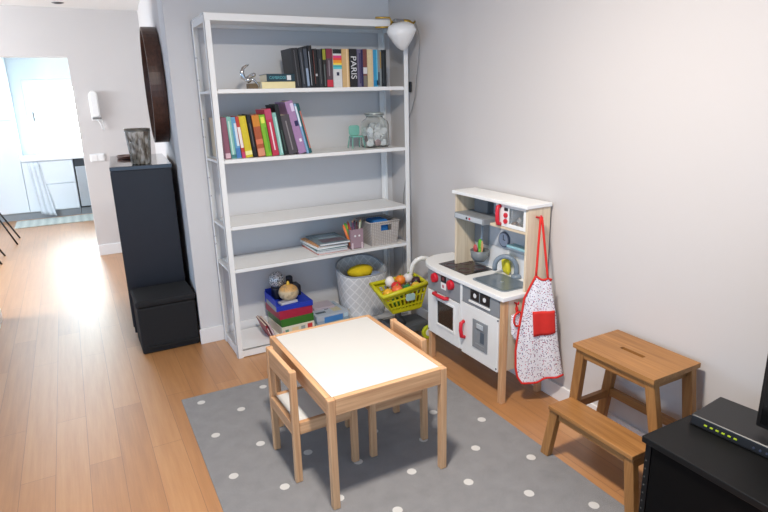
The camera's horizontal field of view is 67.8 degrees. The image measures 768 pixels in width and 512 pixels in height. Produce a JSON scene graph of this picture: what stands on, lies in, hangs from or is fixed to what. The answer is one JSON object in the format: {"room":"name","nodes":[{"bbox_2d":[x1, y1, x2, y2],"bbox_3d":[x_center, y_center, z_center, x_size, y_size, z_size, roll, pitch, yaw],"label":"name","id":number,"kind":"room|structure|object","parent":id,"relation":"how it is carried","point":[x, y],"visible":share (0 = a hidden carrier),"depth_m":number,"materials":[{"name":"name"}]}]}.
{"room":"living room play area","nodes":[
{"label":"living room play area","id":0,"kind":"room"},
{"bbox_2d":[4,58,81,206],"bbox_3d":[-5.800,-1.684,7.776,5.800,2.370,0.150,-10,18,-27],"label":"wall","id":1,"kind":"structure","parent":0,"point":[17,69],"depth_m":8.01,"materials":[{"name":"paint"}]},
{"bbox_2d":[20,79,81,152],"bbox_3d":[-4.522,-2.058,8.363,1.210,1.010,0.090,-10,18,-27],"label":"window","id":2,"kind":"structure","parent":1,"relation":"in","point":[49,104],"depth_m":8.22,"materials":[{"name":"glass"}]},
{"bbox_2d":[0,0,138,10],"bbox_3d":[-2.775,-1.585,2.524,6.300,0.100,12.050,-10,18,-27],"label":"ceiling","id":3,"kind":"structure","parent":0,"point":[131,5],"depth_m":5.10,"materials":[{"name":"white paint"}]},
{"bbox_2d":[0,5,155,253],"bbox_3d":[-4.593,-0.892,4.814,4.985,2.370,0.150,-10,18,-27],"label":"wall","id":4,"kind":"structure","parent":0,"point":[101,48],"depth_m":5.54,"materials":[{"name":"grey paint"}]},
{"bbox_2d":[88,91,104,129],"bbox_3d":[-2.800,-1.413,5.566,0.104,0.369,0.055,-10,18,-27],"label":"intercom","id":5,"kind":"object","parent":4,"relation":"attached to","point":[93,98],"visible":1,"depth_m":5.53,"materials":[{"name":"white paint"}]},
{"bbox_2d":[90,153,104,161],"bbox_3d":[-2.848,-0.978,5.677,0.130,0.075,0.017,-10,18,-27],"label":"light switch","id":6,"kind":"object","parent":4,"relation":"attached to","point":[93,157],"visible":1,"depth_m":5.67,"materials":[{"name":"white paint"}]},
{"bbox_2d":[98,242,121,255],"bbox_3d":[-2.634,-0.108,6.028,0.675,0.110,0.014,-10,18,-27],"label":"baseboard","id":7,"kind":"structure","parent":4,"relation":"attached to","point":[113,248],"depth_m":5.92,"materials":[{"name":"white paint"}]},
{"bbox_2d":[137,0,191,288],"bbox_3d":[-1.796,-0.986,4.888,0.410,2.370,2.660,-10,18,-27],"label":"wall","id":8,"kind":"structure","parent":0,"point":[147,11],"depth_m":4.02,"materials":[{"name":"grey paint"}]},
{"bbox_2d":[139,27,169,142],"bbox_3d":[-1.561,-1.155,3.884,0.091,0.750,0.750,-8,17,-23],"label":"wall mirror","id":9,"kind":"object","parent":8,"relation":"attached to","point":[152,63],"visible":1,"depth_m":3.61,"materials":[{"name":"brown glass"}]},
{"bbox_2d":[157,0,393,334],"bbox_3d":[-0.655,-0.722,3.833,1.425,2.370,0.340,-10,18,-27],"label":"wall","id":10,"kind":"structure","parent":0,"point":[275,185],"depth_m":3.63,"materials":[{"name":"paint"}]},
{"bbox_2d":[199,301,339,343],"bbox_3d":[-0.552,0.412,3.982,1.421,0.100,0.014,-10,18,-27],"label":"baseboard","id":11,"kind":"structure","parent":10,"relation":"attached to","point":[216,333],"depth_m":3.71,"materials":[{"name":"white paint"}]},
{"bbox_2d":[0,210,643,511],"bbox_3d":[-2.677,0.787,3.115,6.300,0.050,11.900,-10,18,-27],"label":"floor","id":12,"kind":"structure","parent":0,"point":[90,421],"depth_m":3.05,"materials":[{"name":"brown wood"}]},
{"bbox_2d":[0,213,20,244],"bbox_3d":[-4.545,-0.526,6.320,0.736,0.864,0.445,-10,18,-27],"label":"dining chair","id":13,"kind":"object","parent":12,"relation":"on","point":[1,215],"visible":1,"depth_m":6.57,"materials":[{"name":"black metal"}]},
{"bbox_2d":[0,57,31,221],"bbox_3d":[-5.611,-1.515,7.468,1.400,2.200,0.590,-10,18,-27],"label":"tall cabinet","id":14,"kind":"object","parent":12,"relation":"on","point":[14,203],"visible":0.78,"depth_m":7.60,"materials":[{"name":"wood"}]},
{"bbox_2d":[21,159,81,218],"bbox_3d":[-4.710,-0.985,8.116,0.610,0.785,0.590,-10,18,-27],"label":"base cabinet","id":15,"kind":"object","parent":12,"relation":"on","point":[59,175],"visible":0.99,"depth_m":7.89,"materials":[{"name":"wood"}]},
{"bbox_2d":[27,162,56,214],"bbox_3d":[-4.662,-0.904,7.793,0.242,0.740,0.040,-10,18,-27],"label":"kitchen towel","id":16,"kind":"object","parent":15,"relation":"hanging from","point":[45,202],"visible":1,"depth_m":7.79,"materials":[{"name":"grey fabric"}]},
{"bbox_2d":[20,152,82,161],"bbox_3d":[-4.088,-1.492,8.330,2.048,0.040,0.625,-10,18,-27],"label":"countertop","id":17,"kind":"structure","parent":15,"relation":"on","point":[27,158],"depth_m":7.87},
{"bbox_2d":[14,214,93,228],"bbox_3d":[-4.140,-0.522,7.846,1.570,0.008,0.520,-10,18,-27],"label":"kitchen mat","id":18,"kind":"object","parent":12,"relation":"on","point":[86,217],"visible":0.56,"depth_m":7.67,"materials":[{"name":"fabric"}]},
{"bbox_2d":[73,158,92,213],"bbox_3d":[-4.156,-1.069,8.367,0.600,0.785,0.656,-10,18,-27],"label":"dishwasher","id":19,"kind":"object","parent":12,"relation":"on","point":[79,166],"visible":0.34,"depth_m":8.03,"materials":[{"name":"grey metal"}]},
{"bbox_2d":[109,153,184,332],"bbox_3d":[-1.689,-0.126,4.112,0.364,1.125,0.855,-8,17,-23],"label":"tall cabinet","id":20,"kind":"object","parent":12,"relation":"on","point":[144,196],"visible":0.75,"depth_m":3.70,"materials":[{"name":"black wood"}]},
{"bbox_2d":[124,128,150,163],"bbox_3d":[-1.570,-0.705,3.664,0.155,0.222,0.155,-10,18,-27],"label":"glass vase","id":21,"kind":"object","parent":20,"relation":"on","point":[138,140],"visible":1,"depth_m":3.62,"materials":[{"name":"grey glass"}]},
{"bbox_2d":[130,281,199,353],"bbox_3d":[-1.411,0.389,3.689,0.352,0.345,0.322,-10,18,-27],"label":"pouf","id":22,"kind":"object","parent":12,"relation":"on","point":[165,314],"visible":1,"depth_m":3.57,"materials":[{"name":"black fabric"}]},
{"bbox_2d":[191,12,411,358],"bbox_3d":[-0.446,-0.442,3.602,1.222,1.943,0.333,-10,18,-27],"label":"shelf unit","id":23,"kind":"object","parent":12,"relation":"on","point":[254,340],"visible":0.77,"depth_m":3.46,"materials":[{"name":"metal"}]},
{"bbox_2d":[209,118,215,156],"bbox_3d":[-0.982,-0.692,3.327,0.023,0.222,0.131,-10,18,-27],"label":"book","id":24,"kind":"object","parent":23,"relation":"on","point":[210,119],"visible":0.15,"depth_m":3.34,"materials":[{"name":"paper"}]},
{"bbox_2d":[220,117,230,158],"bbox_3d":[-0.912,-0.667,3.224,0.037,0.227,0.171,-10,18,-27],"label":"book","id":25,"kind":"object","parent":23,"relation":"on","point":[224,132],"visible":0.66,"depth_m":3.16,"materials":[{"name":"paper"}]},
{"bbox_2d":[223,116,236,158],"bbox_3d":[-0.886,-0.673,3.236,0.039,0.229,0.171,-10,18,-27],"label":"book","id":26,"kind":"object","parent":23,"relation":"on","point":[228,119],"visible":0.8,"depth_m":3.17,"materials":[{"name":"paper"}]},
{"bbox_2d":[229,116,241,157],"bbox_3d":[-0.864,-0.677,3.252,0.044,0.227,0.171,-10,18,-27],"label":"book","id":27,"kind":"object","parent":23,"relation":"on","point":[234,127],"visible":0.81,"depth_m":3.18,"materials":[{"name":"paper"}]},
{"bbox_2d":[227,116,245,157],"bbox_3d":[-0.841,-0.680,3.258,0.041,0.229,0.171,-10,18,-27],"label":"book","id":28,"kind":"object","parent":23,"relation":"on","point":[243,155],"visible":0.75,"depth_m":3.19,"materials":[{"name":"paper"}]},
{"bbox_2d":[237,115,252,157],"bbox_3d":[-0.816,-0.686,3.276,0.064,0.231,0.171,-10,18,-27],"label":"book","id":29,"kind":"object","parent":23,"relation":"on","point":[242,119],"visible":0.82,"depth_m":3.20,"materials":[{"name":"paper"}]},
{"bbox_2d":[240,114,257,156],"bbox_3d":[-0.783,-0.694,3.288,0.047,0.237,0.171,-10,18,-27],"label":"book","id":30,"kind":"object","parent":23,"relation":"on","point":[248,118],"visible":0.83,"depth_m":3.22,"materials":[{"name":"paper"}]},
{"bbox_2d":[240,64,259,88],"bbox_3d":[-0.754,-1.004,3.202,0.109,0.133,0.051,-10,18,-27],"label":"ornament","id":31,"kind":"object","parent":23,"relation":"on","point":[249,78],"visible":0.98,"depth_m":3.19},
{"bbox_2d":[250,114,265,156],"bbox_3d":[-0.751,-0.699,3.304,0.066,0.237,0.171,-10,18,-27],"label":"book","id":32,"kind":"object","parent":23,"relation":"on","point":[255,121],"visible":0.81,"depth_m":3.23,"materials":[{"name":"paper"}]},
{"bbox_2d":[256,315,271,335],"bbox_3d":[-0.763,0.455,3.649,0.048,0.103,0.201,-10,18,-27],"label":"book","id":33,"kind":"object","parent":23,"relation":"on","point":[264,326],"visible":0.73,"depth_m":3.62,"materials":[{"name":"paper"}]},
{"bbox_2d":[258,114,271,155],"bbox_3d":[-0.715,-0.704,3.323,0.061,0.234,0.171,-10,18,-27],"label":"book","id":34,"kind":"object","parent":23,"relation":"on","point":[263,126],"visible":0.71,"depth_m":3.25,"materials":[{"name":"paper"}]},
{"bbox_2d":[255,108,278,155],"bbox_3d":[-0.682,-0.725,3.337,0.071,0.266,0.171,-10,18,-27],"label":"book","id":35,"kind":"object","parent":23,"relation":"on","point":[266,111],"visible":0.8,"depth_m":3.27,"materials":[{"name":"paper"}]},
{"bbox_2d":[258,82,294,88],"bbox_3d":[-0.629,-0.981,3.286,0.196,0.036,0.150,-10,18,-27],"label":"book","id":36,"kind":"object","parent":23,"relation":"on","point":[263,85],"visible":0.8,"depth_m":3.22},
{"bbox_2d":[259,74,294,81],"bbox_3d":[-0.616,-1.020,3.278,0.164,0.042,0.146,-10,18,-27],"label":"book","id":37,"kind":"object","parent":36,"relation":"on","point":[264,77],"visible":0.98,"depth_m":3.22,"materials":[{"name":"teal paper"}]},
{"bbox_2d":[265,104,288,154],"bbox_3d":[-0.630,-0.745,3.360,0.067,0.288,0.171,-10,18,-27],"label":"book","id":38,"kind":"object","parent":23,"relation":"on","point":[274,107],"visible":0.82,"depth_m":3.29,"materials":[{"name":"paper"}]},
{"bbox_2d":[271,112,283,154],"bbox_3d":[-0.651,-0.721,3.359,0.055,0.244,0.171,-10,18,-27],"label":"book","id":39,"kind":"object","parent":23,"relation":"on","point":[276,128],"visible":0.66,"depth_m":3.29,"materials":[{"name":"paper"}]},
{"bbox_2d":[280,114,297,154],"bbox_3d":[-0.590,-0.724,3.386,0.099,0.232,0.161,-10,18,-27],"label":"book","id":40,"kind":"object","parent":23,"relation":"on","point":[287,127],"visible":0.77,"depth_m":3.32,"materials":[{"name":"paper"}]},
{"bbox_2d":[275,100,305,153],"bbox_3d":[-0.557,-0.769,3.404,0.115,0.308,0.181,-10,18,-27],"label":"book","id":41,"kind":"object","parent":23,"relation":"on","point":[285,106],"visible":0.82,"depth_m":3.33,"materials":[{"name":"paper"}]},
{"bbox_2d":[281,48,301,87],"bbox_3d":[-0.539,-1.089,3.324,0.057,0.219,0.171,-10,18,-27],"label":"book","id":42,"kind":"object","parent":23,"relation":"on","point":[290,61],"visible":0.85,"depth_m":3.27,"materials":[{"name":"paper"}]},
{"bbox_2d":[268,316,314,333],"bbox_3d":[-0.611,0.441,3.764,0.225,0.064,0.246,-11,18,-30],"label":"game box","id":43,"kind":"object","parent":23,"relation":"on","point":[274,325],"visible":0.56,"depth_m":3.67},
{"bbox_2d":[268,311,313,327],"bbox_3d":[-0.613,0.385,3.748,0.222,0.052,0.240,-11,18,-30],"label":"game box","id":44,"kind":"object","parent":43,"relation":"on","point":[307,317],"visible":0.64,"depth_m":3.65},
{"bbox_2d":[266,303,312,319],"bbox_3d":[-0.621,0.333,3.729,0.226,0.056,0.240,-11,18,-30],"label":"game box","id":45,"kind":"object","parent":44,"relation":"on","point":[286,314],"visible":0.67,"depth_m":3.63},
{"bbox_2d":[264,288,312,311],"bbox_3d":[-0.621,0.266,3.707,0.246,0.085,0.235,-10,18,-27],"label":"game box","id":46,"kind":"object","parent":45,"relation":"on","point":[304,300],"visible":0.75,"depth_m":3.65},
{"bbox_2d":[271,281,300,298],"bbox_3d":[-0.643,0.225,3.754,0.180,0.074,0.090,-10,18,-27],"label":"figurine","id":47,"kind":"object","parent":46,"relation":"in","point":[274,291],"visible":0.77,"depth_m":3.71,"materials":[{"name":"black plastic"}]},
{"bbox_2d":[269,272,284,287],"bbox_3d":[-0.693,0.152,3.689,0.104,0.104,0.104,-10,18,-27],"label":"ball","id":48,"kind":"object","parent":47,"relation":"on","point":[276,279],"visible":1,"depth_m":3.65,"materials":[{"name":"metal"}]},
{"bbox_2d":[278,299,297,305],"bbox_3d":[-0.610,0.290,3.627,0.115,0.015,0.050,-13,19,-35],"label":"pack","id":49,"kind":"object","parent":46,"relation":"on","point":[284,302],"visible":0.86,"depth_m":3.61},
{"bbox_2d":[278,281,298,300],"bbox_3d":[-0.611,0.222,3.653,0.128,0.130,0.128,-10,18,-27],"label":"ornament","id":50,"kind":"object","parent":46,"relation":"on","point":[288,291],"visible":0.94,"depth_m":3.61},
{"bbox_2d":[293,103,308,152],"bbox_3d":[-0.521,-0.762,3.413,0.078,0.289,0.161,-10,18,-27],"label":"book","id":51,"kind":"object","parent":23,"relation":"on","point":[294,104],"visible":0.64,"depth_m":3.34,"materials":[{"name":"paper"}]},
{"bbox_2d":[297,48,306,87],"bbox_3d":[-0.502,-1.091,3.332,0.039,0.216,0.151,-10,18,-27],"label":"book","id":52,"kind":"object","parent":23,"relation":"on","point":[299,50],"visible":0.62,"depth_m":3.27,"materials":[{"name":"paper"}]},
{"bbox_2d":[295,103,311,152],"bbox_3d":[-0.506,-0.766,3.421,0.084,0.290,0.161,-10,18,-27],"label":"book","id":53,"kind":"object","parent":23,"relation":"on","point":[297,104],"visible":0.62,"depth_m":3.35,"materials":[{"name":"paper"}]},
{"bbox_2d":[297,45,314,87],"bbox_3d":[-0.457,-1.108,3.358,0.037,0.233,0.161,-10,18,-27],"label":"book","id":54,"kind":"object","parent":23,"relation":"on","point":[308,47],"visible":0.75,"depth_m":3.29,"materials":[{"name":"paper"}]},
{"bbox_2d":[302,48,310,87],"bbox_3d":[-0.479,-1.095,3.347,0.035,0.216,0.151,-10,18,-27],"label":"book","id":55,"kind":"object","parent":23,"relation":"on","point":[304,51],"visible":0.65,"depth_m":3.28,"materials":[{"name":"paper"}]},
{"bbox_2d":[312,49,318,87],"bbox_3d":[-0.430,-1.103,3.372,0.032,0.216,0.151,-10,18,-27],"label":"book","id":56,"kind":"object","parent":23,"relation":"on","point":[314,55],"visible":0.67,"depth_m":3.31,"materials":[{"name":"paper"}]},
{"bbox_2d":[316,49,323,87],"bbox_3d":[-0.405,-1.106,3.384,0.027,0.213,0.151,-11,18,-27],"label":"book","id":57,"kind":"object","parent":23,"relation":"on","point":[318,51],"visible":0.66,"depth_m":3.32,"materials":[{"name":"paper"}]},
{"bbox_2d":[321,49,326,87],"bbox_3d":[-0.381,-1.111,3.394,0.021,0.216,0.151,-11,18,-27],"label":"book","id":58,"kind":"object","parent":23,"relation":"on","point":[322,50],"visible":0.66,"depth_m":3.33,"materials":[{"name":"paper"}]},
{"bbox_2d":[302,245,348,254],"bbox_3d":[-0.386,-0.057,3.745,0.215,0.010,0.270,-10,18,-28],"label":"magazine","id":59,"kind":"object","parent":23,"relation":"on","point":[302,245],"visible":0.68,"depth_m":3.64,"materials":[{"name":"white paper"}]},
{"bbox_2d":[302,243,347,253],"bbox_3d":[-0.387,-0.066,3.734,0.211,0.012,0.270,-9,17,-26],"label":"magazine","id":60,"kind":"object","parent":59,"relation":"on","point":[302,243],"visible":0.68,"depth_m":3.63,"materials":[{"name":"white paper"}]},
{"bbox_2d":[303,243,346,251],"bbox_3d":[-0.387,-0.075,3.725,0.207,0.009,0.270,-9,17,-26],"label":"magazine","id":61,"kind":"object","parent":60,"relation":"on","point":[345,246],"visible":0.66,"depth_m":3.62,"materials":[{"name":"white paper"}]},
{"bbox_2d":[300,240,347,249],"bbox_3d":[-0.393,-0.089,3.734,0.215,0.014,0.270,-11,18,-30],"label":"magazine","id":62,"kind":"object","parent":61,"relation":"on","point":[302,241],"visible":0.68,"depth_m":3.63,"materials":[{"name":"white paper"}]},
{"bbox_2d":[301,238,347,247],"bbox_3d":[-0.392,-0.102,3.735,0.211,0.008,0.270,-11,18,-30],"label":"magazine","id":63,"kind":"object","parent":62,"relation":"on","point":[303,239],"visible":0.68,"depth_m":3.65,"materials":[{"name":"white paper"}]},
{"bbox_2d":[306,232,349,245],"bbox_3d":[-0.368,-0.112,3.729,0.207,0.013,0.270,-9,17,-25],"label":"magazine","id":64,"kind":"object","parent":63,"relation":"on","point":[331,238],"visible":1,"depth_m":3.70,"materials":[{"name":"white paper"}]},
{"bbox_2d":[315,234,336,238],"bbox_3d":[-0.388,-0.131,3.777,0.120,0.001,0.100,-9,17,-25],"label":"book","id":65,"kind":"object","parent":64,"relation":"on","point":[320,236],"depth_m":3.77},
{"bbox_2d":[319,237,345,242],"bbox_3d":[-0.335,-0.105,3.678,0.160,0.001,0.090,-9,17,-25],"label":"book","id":66,"kind":"object","parent":64,"relation":"on","point":[330,239],"depth_m":3.68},
{"bbox_2d":[325,48,333,87],"bbox_3d":[-0.354,-1.117,3.410,0.039,0.218,0.151,-10,18,-27],"label":"book","id":67,"kind":"object","parent":23,"relation":"on","point":[328,51],"visible":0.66,"depth_m":3.35,"materials":[{"name":"paper"}]},
{"bbox_2d":[332,49,342,86],"bbox_3d":[-0.312,-1.124,3.435,0.056,0.216,0.161,-10,18,-27],"label":"book","id":68,"kind":"object","parent":23,"relation":"on","point":[336,53],"visible":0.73,"depth_m":3.37,"materials":[{"name":"paper"}]},
{"bbox_2d":[341,49,349,86],"bbox_3d":[-0.265,-1.133,3.462,0.048,0.217,0.161,-10,18,-27],"label":"book","id":69,"kind":"object","parent":23,"relation":"on","point":[344,52],"visible":0.46,"depth_m":3.39,"materials":[{"name":"paper"}]},
{"bbox_2d":[349,49,357,86],"bbox_3d":[-0.220,-1.141,3.482,0.048,0.218,0.162,-10,18,-27],"label":"book","id":70,"kind":"object","parent":23,"relation":"on","point":[352,52],"visible":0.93,"depth_m":3.41,"materials":[{"name":"black paper"}]},
{"bbox_2d":[345,226,363,249],"bbox_3d":[-0.195,-0.120,3.732,0.090,0.128,0.091,-10,18,-27],"label":"pencil cup","id":71,"kind":"object","parent":23,"relation":"on","point":[356,236],"visible":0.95,"depth_m":3.69,"materials":[{"name":"cardboard"}]},
{"bbox_2d":[347,125,365,148],"bbox_3d":[-0.180,-0.767,3.673,0.096,0.143,0.085,-10,18,-27],"label":"chair","id":72,"kind":"object","parent":23,"relation":"on","point":[353,129],"visible":1,"depth_m":3.68,"materials":[{"name":"teal plastic"}]},
{"bbox_2d":[356,49,361,86],"bbox_3d":[-0.184,-1.145,3.496,0.026,0.216,0.151,-10,18,-27],"label":"book","id":73,"kind":"object","parent":23,"relation":"on","point":[358,51],"visible":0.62,"depth_m":3.43,"materials":[{"name":"paper"}]},
{"bbox_2d":[335,253,386,317],"bbox_3d":[-0.154,0.184,3.950,0.352,0.432,0.267,-10,18,-27],"label":"fabric bin","id":74,"kind":"object","parent":23,"relation":"on","point":[356,295],"visible":0.81,"depth_m":3.87,"materials":[{"name":"grey fabric"}]},
{"bbox_2d":[347,264,372,276],"bbox_3d":[-0.161,0.104,3.914,0.190,0.093,0.125,-10,18,-27],"label":"plush","id":75,"kind":"object","parent":74,"relation":"in","point":[359,270],"visible":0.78,"depth_m":3.87},
{"bbox_2d":[363,49,367,86],"bbox_3d":[-0.150,-1.153,3.519,0.027,0.218,0.151,-10,18,-27],"label":"book","id":76,"kind":"object","parent":23,"relation":"on","point":[364,50],"visible":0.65,"depth_m":3.45,"materials":[{"name":"paper"}]},
{"bbox_2d":[367,49,373,86],"bbox_3d":[-0.121,-1.157,3.535,0.038,0.216,0.161,-10,18,-27],"label":"book","id":77,"kind":"object","parent":23,"relation":"on","point":[369,51],"visible":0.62,"depth_m":3.47,"materials":[{"name":"paper"}]},
{"bbox_2d":[361,112,388,147],"bbox_3d":[-0.060,-0.818,3.696,0.168,0.217,0.134,-10,18,-27],"label":"glass jar","id":78,"kind":"object","parent":23,"relation":"on","point":[374,128],"visible":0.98,"depth_m":3.64,"materials":[{"name":"white"}]},
{"bbox_2d":[373,50,377,86],"bbox_3d":[-0.090,-1.162,3.551,0.030,0.215,0.161,-10,18,-27],"label":"book","id":79,"kind":"object","parent":23,"relation":"on","point":[375,65],"visible":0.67,"depth_m":3.48,"materials":[{"name":"paper"}]},
{"bbox_2d":[356,214,399,245],"bbox_3d":[-0.041,-0.174,3.851,0.222,0.161,0.215,-10,18,-27],"label":"wicker basket","id":80,"kind":"object","parent":23,"relation":"on","point":[373,235],"visible":0.94,"depth_m":3.78,"materials":[{"name":"wicker"}]},
{"bbox_2d":[366,217,387,230],"bbox_3d":[-0.046,-0.183,3.841,0.110,0.143,0.130,-10,18,-27],"label":"bag","id":81,"kind":"object","parent":80,"relation":"in","point":[372,219],"visible":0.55,"depth_m":3.79,"materials":[{"name":"fabric"}]},
{"bbox_2d":[377,50,381,86],"bbox_3d":[-0.063,-1.166,3.563,0.027,0.215,0.151,-10,18,-27],"label":"book","id":82,"kind":"object","parent":23,"relation":"on","point":[378,51],"visible":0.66,"depth_m":3.50,"materials":[{"name":"paper"}]},
{"bbox_2d":[381,50,386,86],"bbox_3d":[-0.038,-1.173,3.583,0.035,0.216,0.161,-10,18,-27],"label":"book","id":83,"kind":"object","parent":23,"relation":"on","point":[383,52],"visible":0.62,"depth_m":3.51,"materials":[{"name":"paper"}]},
{"bbox_2d":[375,17,419,285],"bbox_3d":[0.140,-0.513,3.733,0.232,1.941,0.372,5,17,23],"label":"lamp","id":84,"kind":"object","parent":23,"relation":"attached to","point":[401,32],"visible":0.94,"depth_m":3.37,"materials":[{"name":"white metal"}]},
{"bbox_3d":[-0.393,0.421,3.878,0.238,0.030,0.250,-10,18,-27],"label":"game box","id":85,"kind":"object","parent":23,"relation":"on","visible":0},
{"bbox_2d":[312,300,348,324],"bbox_3d":[-0.394,0.381,3.860,0.232,0.056,0.236,-11,18,-30],"label":"game box","id":86,"kind":"object","parent":85,"relation":"on","point":[338,312],"visible":0.75,"depth_m":3.78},
{"bbox_2d":[312,300,334,310],"bbox_3d":[-0.426,0.337,3.888,0.150,0.016,0.120,-10,18,-27],"label":"game box","id":87,"kind":"object","parent":86,"relation":"on","point":[326,304],"visible":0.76,"depth_m":3.87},
{"bbox_2d":[324,313,342,322],"bbox_3d":[-0.331,0.409,3.765,0.135,0.037,0.002,-11,18,-30],"label":"print","id":88,"kind":"object","parent":86,"relation":"attached to","point":[340,316],"depth_m":3.76},
{"bbox_2d":[369,256,428,338],"bbox_3d":[0.108,0.269,3.635,0.419,0.526,0.317,-10,18,-27],"label":"cart","id":89,"kind":"object","parent":12,"relation":"on","point":[415,322],"visible":0.6,"depth_m":3.57,"materials":[{"name":"plastic"}]},
{"bbox_2d":[181,378,623,511],"bbox_3d":[-0.016,0.875,2.446,1.325,0.004,1.950,-9,17,-27],"label":"rug","id":90,"kind":"object","parent":12,"relation":"on","point":[492,465],"visible":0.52,"depth_m":2.41,"materials":[{"name":"fabric"}]},
{"bbox_2d":[266,346,358,482],"bbox_3d":[-0.305,0.630,2.429,0.287,0.490,0.288,-10,18,-28],"label":"chair","id":91,"kind":"object","parent":90,"relation":"on","point":[294,406],"visible":0.66,"depth_m":2.34,"materials":[{"name":"brown wood"}]},
{"bbox_2d":[269,315,446,509],"bbox_3d":[-0.131,0.623,2.493,0.512,0.460,0.680,-10,18,-27],"label":"table","id":92,"kind":"object","parent":90,"relation":"on","point":[347,365],"visible":0.97,"depth_m":2.30,"materials":[{"name":"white wood"}]},
{"bbox_2d":[345,318,427,456],"bbox_3d":[0.001,0.580,2.579,0.287,0.490,0.288,-9,17,-26],"label":"chair","id":93,"kind":"object","parent":90,"relation":"on","point":[396,326],"visible":0.36,"depth_m":2.49,"materials":[{"name":"brown wood"}]},
{"bbox_2d":[425,187,563,403],"bbox_3d":[0.531,0.174,3.064,0.341,0.995,0.986,-10,18,-27],"label":"play kitchen","id":94,"kind":"object","parent":12,"relation":"on","point":[471,304],"depth_m":2.87,"materials":[{"name":"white wood"}]},
{"bbox_2d":[428,269,459,347],"bbox_3d":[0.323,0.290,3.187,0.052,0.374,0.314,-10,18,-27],"label":"oven","id":95,"kind":"object","parent":94,"relation":"in","point":[443,289],"depth_m":3.18,"materials":[{"name":"white"}]},
{"bbox_2d":[439,260,491,274],"bbox_3d":[0.457,0.056,3.216,0.198,0.003,0.280,-10,18,-27],"label":"cooktop","id":96,"kind":"object","parent":94,"relation":"in","point":[461,267],"depth_m":3.19,"materials":[{"name":"black glass"}]},
{"bbox_2d":[454,209,494,225],"bbox_3d":[0.514,-0.212,3.095,0.152,0.032,0.259,-10,18,-27],"label":"hood","id":97,"kind":"object","parent":94,"relation":"attached to","point":[483,217],"depth_m":3.08,"materials":[{"name":"plastic"}]},
{"bbox_2d":[425,252,525,301],"bbox_3d":[0.491,0.097,3.115,0.288,0.023,0.826,-10,18,-27],"label":"countertop","id":98,"kind":"structure","parent":94,"relation":"on","point":[432,262],"depth_m":3.03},
{"bbox_2d":[470,247,488,261],"bbox_3d":[0.532,-0.002,3.178,0.106,0.068,0.106,-10,18,-27],"label":"pot","id":99,"kind":"object","parent":94,"relation":"on","point":[477,256],"visible":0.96,"depth_m":3.14,"materials":[{"name":"grey plastic"}]},
{"bbox_2d":[473,273,522,291],"bbox_3d":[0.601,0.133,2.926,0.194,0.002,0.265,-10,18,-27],"label":"sink","id":100,"kind":"object","parent":94,"relation":"in","point":[497,282],"depth_m":2.92,"materials":[{"name":"plastic"}]},
{"bbox_2d":[475,241,523,278],"bbox_3d":[0.660,0.028,3.064,0.006,0.127,0.559,-10,18,-27],"label":"backsplash","id":101,"kind":"structure","parent":94,"relation":"attached to","point":[494,251],"depth_m":3.10,"materials":[{"name":"plastic"}]},
{"bbox_2d":[499,232,509,247],"bbox_3d":[0.640,-0.087,3.046,0.012,0.086,0.086,-10,18,-27],"label":"clock","id":102,"kind":"object","parent":94,"relation":"on","point":[504,237],"depth_m":3.04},
{"bbox_2d":[492,254,518,274],"bbox_3d":[0.637,0.050,2.995,0.140,0.125,0.026,5,17,23],"label":"faucet","id":103,"kind":"object","parent":94,"relation":"on","point":[513,258],"depth_m":2.99,"materials":[{"name":"plastic"}]},
{"bbox_2d":[501,259,510,274],"bbox_3d":[0.651,0.042,3.043,0.031,0.107,0.076,-5,16,-13],"label":"banana bunch","id":104,"kind":"object","parent":94,"relation":"on","point":[506,268],"visible":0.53,"depth_m":3.02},
{"bbox_2d":[490,222,524,234],"bbox_3d":[0.665,-0.144,2.850,0.129,0.014,0.269,-10,18,-27],"label":"shelf","id":105,"kind":"object","parent":94,"relation":"attached to","point":[510,227],"depth_m":2.80,"materials":[{"name":"brown wood"}]},
{"bbox_2d":[495,203,525,231],"bbox_3d":[0.658,-0.197,2.812,0.161,0.110,0.228,-10,18,-27],"label":"microwave","id":106,"kind":"object","parent":94,"relation":"in","point":[506,214],"depth_m":2.78,"materials":[{"name":"white plastic"}]},
{"bbox_2d":[511,303,520,339],"bbox_3d":[0.649,0.314,2.756,0.084,0.193,0.030,-10,18,-27],"label":"oven mitt","id":107,"kind":"object","parent":94,"relation":"hanging from","point":[515,317],"visible":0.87,"depth_m":2.74,"materials":[{"name":"fabric"}]},
{"bbox_2d":[540,330,700,511],"bbox_3d":[0.940,0.631,2.289,0.370,0.510,0.491,-10,18,-27],"label":"step stool","id":108,"kind":"object","parent":12,"relation":"on","point":[650,366],"visible":0.84,"depth_m":2.21,"materials":[{"name":"brown wood"}]},
{"bbox_2d":[638,414,767,511],"bbox_3d":[1.295,0.888,1.444,0.418,0.450,1.216,-10,18,-27],"label":"tv stand","id":109,"kind":"object","parent":12,"relation":"on","point":[688,467],"visible":0.86,"depth_m":1.71,"materials":[{"name":"black paint"}]},
{"bbox_2d":[690,397,767,457],"bbox_3d":[1.178,0.552,1.742,0.183,0.043,0.402,-12,19,-32],"label":"router","id":110,"kind":"object","parent":109,"relation":"on","point":[734,422],"visible":1,"depth_m":1.80,"materials":[{"name":"black plastic"}]},
{"bbox_2d":[756,356,767,429],"bbox_3d":[1.373,0.382,1.278,0.140,0.610,0.950,-10,18,-27],"label":"television","id":111,"kind":"object","parent":109,"relation":"on","point":[762,417],"visible":1,"depth_m":1.70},
{"bbox_2d":[388,0,767,432],"bbox_3d":[1.320,-0.225,1.862,0.100,2.370,6.400,-10,18,-27],"label":"wall","id":112,"kind":"structure","parent":0,"point":[643,124],"depth_m":2.38,"materials":[{"name":"grey paint"}]},
{"bbox_2d":[412,307,646,436],"bbox_3d":[1.452,0.955,1.870,0.014,0.085,5.760,-10,18,-27],"label":"baseboard","id":113,"kind":"structure","parent":112,"relation":"attached to","point":[555,390],"depth_m":2.87,"materials":[{"name":"white paint"}]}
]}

